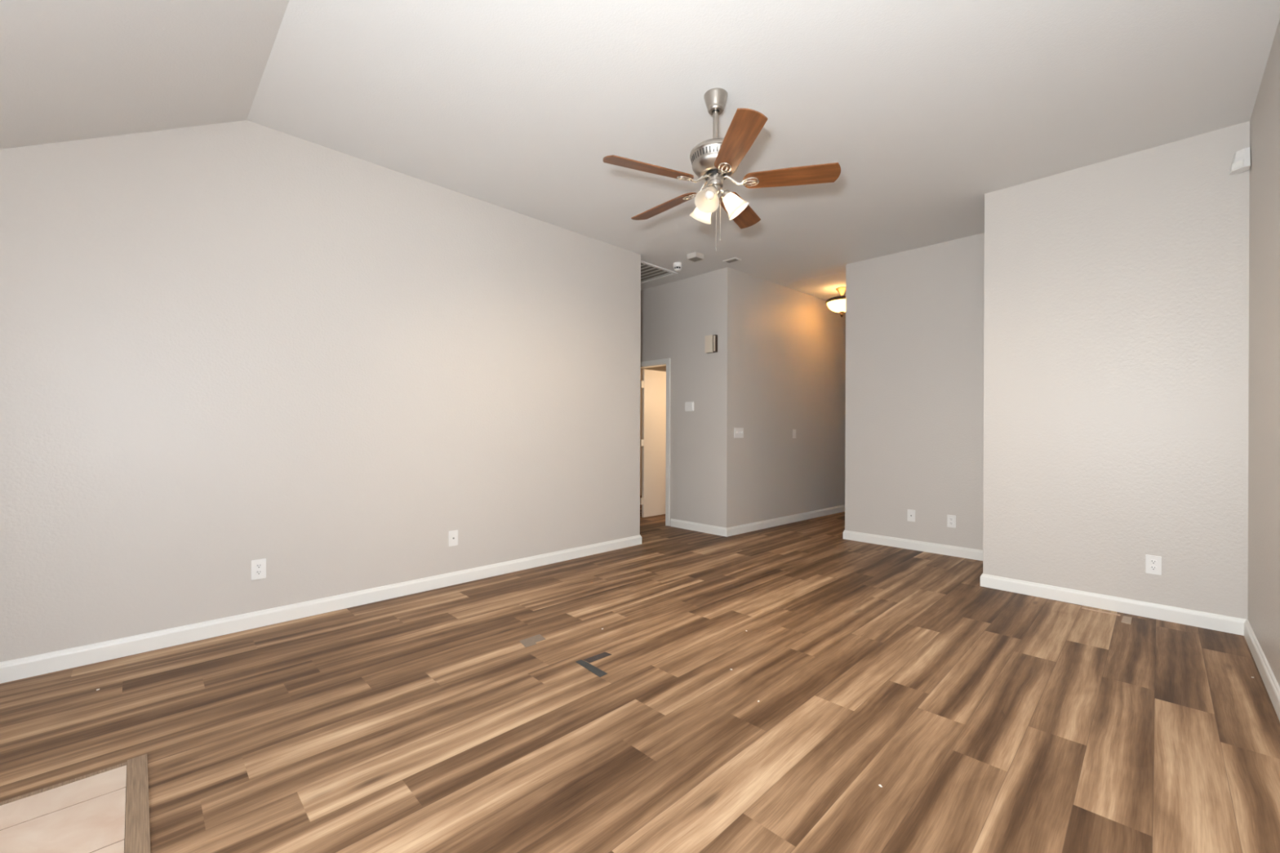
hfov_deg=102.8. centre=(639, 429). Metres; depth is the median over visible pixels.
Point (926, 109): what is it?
ceiling
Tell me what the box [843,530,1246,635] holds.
baseboard
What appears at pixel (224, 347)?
wall
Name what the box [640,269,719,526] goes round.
wall
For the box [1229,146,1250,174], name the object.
sensor
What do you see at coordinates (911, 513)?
cable plate
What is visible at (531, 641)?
tape patch
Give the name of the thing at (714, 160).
ceiling fan
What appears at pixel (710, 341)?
door chime
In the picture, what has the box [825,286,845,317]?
ceiling light
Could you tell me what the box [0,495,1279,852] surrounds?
floor
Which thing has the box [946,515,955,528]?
wall outlet
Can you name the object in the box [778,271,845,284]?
trim
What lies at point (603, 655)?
tape strip
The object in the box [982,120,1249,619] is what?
wall
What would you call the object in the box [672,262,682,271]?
smoke detector
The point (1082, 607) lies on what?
wood sliver
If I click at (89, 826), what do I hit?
floor entry tiles
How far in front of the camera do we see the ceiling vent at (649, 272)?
5.94 m
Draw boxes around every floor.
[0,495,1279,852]
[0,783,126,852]
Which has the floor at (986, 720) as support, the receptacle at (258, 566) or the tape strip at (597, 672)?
the tape strip at (597, 672)
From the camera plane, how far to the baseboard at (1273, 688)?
2.46 m
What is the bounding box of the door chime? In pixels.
[704,334,717,353]
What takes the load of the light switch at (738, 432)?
attached to the wall at (782, 349)
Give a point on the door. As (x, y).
(653, 441)
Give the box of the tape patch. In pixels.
[519,634,545,647]
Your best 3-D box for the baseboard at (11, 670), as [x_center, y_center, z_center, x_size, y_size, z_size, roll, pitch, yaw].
[-1.692,1.145,3.759,4.670,0.096,0.136,0,0,-45]
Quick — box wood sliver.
[1081,607,1120,616]
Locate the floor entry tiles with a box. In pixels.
[0,764,126,852]
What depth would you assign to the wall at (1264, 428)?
2.54 m
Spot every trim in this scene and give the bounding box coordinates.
[0,762,126,805]
[124,754,150,852]
[640,358,670,526]
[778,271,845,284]
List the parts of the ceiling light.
lamp shade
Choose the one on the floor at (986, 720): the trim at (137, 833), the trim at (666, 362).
the trim at (137, 833)
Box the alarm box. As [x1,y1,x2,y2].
[687,251,703,262]
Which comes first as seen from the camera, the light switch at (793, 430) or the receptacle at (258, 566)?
the receptacle at (258, 566)
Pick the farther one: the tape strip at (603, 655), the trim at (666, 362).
the trim at (666, 362)
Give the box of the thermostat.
[684,401,693,411]
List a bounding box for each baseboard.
[0,534,641,684]
[670,518,726,537]
[726,504,844,537]
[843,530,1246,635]
[1244,619,1279,721]
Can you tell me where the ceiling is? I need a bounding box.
[0,0,1279,300]
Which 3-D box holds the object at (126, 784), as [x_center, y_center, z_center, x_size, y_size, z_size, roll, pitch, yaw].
[0.937,1.263,5.243,10.800,0.122,7.350,0,0,-45]
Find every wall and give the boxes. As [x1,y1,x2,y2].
[0,120,640,662]
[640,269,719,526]
[717,266,845,528]
[844,232,984,550]
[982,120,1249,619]
[1248,18,1279,686]
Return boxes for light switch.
[733,427,743,438]
[792,429,795,438]
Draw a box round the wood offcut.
[1120,616,1132,624]
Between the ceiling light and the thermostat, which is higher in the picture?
the ceiling light
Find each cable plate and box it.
[448,529,457,546]
[906,509,915,521]
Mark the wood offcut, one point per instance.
(1126, 620)
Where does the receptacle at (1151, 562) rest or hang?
attached to the wall outlet at (1153, 563)
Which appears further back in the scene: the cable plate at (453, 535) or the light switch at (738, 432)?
the light switch at (738, 432)
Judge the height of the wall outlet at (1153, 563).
0.118 m
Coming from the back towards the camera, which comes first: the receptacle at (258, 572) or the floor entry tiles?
the receptacle at (258, 572)
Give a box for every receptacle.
[255,563,262,568]
[255,569,262,575]
[1149,560,1157,564]
[1149,565,1157,570]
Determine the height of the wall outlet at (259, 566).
0.118 m
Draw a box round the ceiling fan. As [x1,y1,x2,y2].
[603,88,840,250]
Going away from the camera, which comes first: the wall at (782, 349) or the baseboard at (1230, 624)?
the baseboard at (1230, 624)
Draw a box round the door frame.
[640,365,666,495]
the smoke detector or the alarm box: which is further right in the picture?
the alarm box
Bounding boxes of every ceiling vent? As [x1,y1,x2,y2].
[640,260,677,284]
[723,257,741,263]
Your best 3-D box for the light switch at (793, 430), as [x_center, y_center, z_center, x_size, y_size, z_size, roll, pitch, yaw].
[2.017,0.056,6.659,0.072,0.117,0.022,0,0,-42]
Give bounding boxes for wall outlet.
[251,558,266,580]
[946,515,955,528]
[1145,555,1161,575]
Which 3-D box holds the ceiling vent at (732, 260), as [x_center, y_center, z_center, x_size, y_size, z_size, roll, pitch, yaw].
[0.993,-1.822,5.512,0.110,0.008,0.160,0,0,-45]
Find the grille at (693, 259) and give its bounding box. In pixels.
[688,257,702,262]
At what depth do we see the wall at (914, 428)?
5.12 m
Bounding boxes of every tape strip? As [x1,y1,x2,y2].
[575,659,607,677]
[582,652,611,662]
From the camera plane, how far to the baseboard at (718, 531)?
6.01 m
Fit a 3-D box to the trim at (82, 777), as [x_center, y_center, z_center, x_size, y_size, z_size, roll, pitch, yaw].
[-2.140,1.189,1.512,0.877,0.005,0.018,0,0,-45]
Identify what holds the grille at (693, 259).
attached to the alarm box
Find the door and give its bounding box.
[640,368,666,517]
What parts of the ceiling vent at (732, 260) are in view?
louvre panel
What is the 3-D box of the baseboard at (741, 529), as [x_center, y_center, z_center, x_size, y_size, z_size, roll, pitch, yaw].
[2.775,1.163,7.341,4.842,0.096,0.016,0,0,-42]

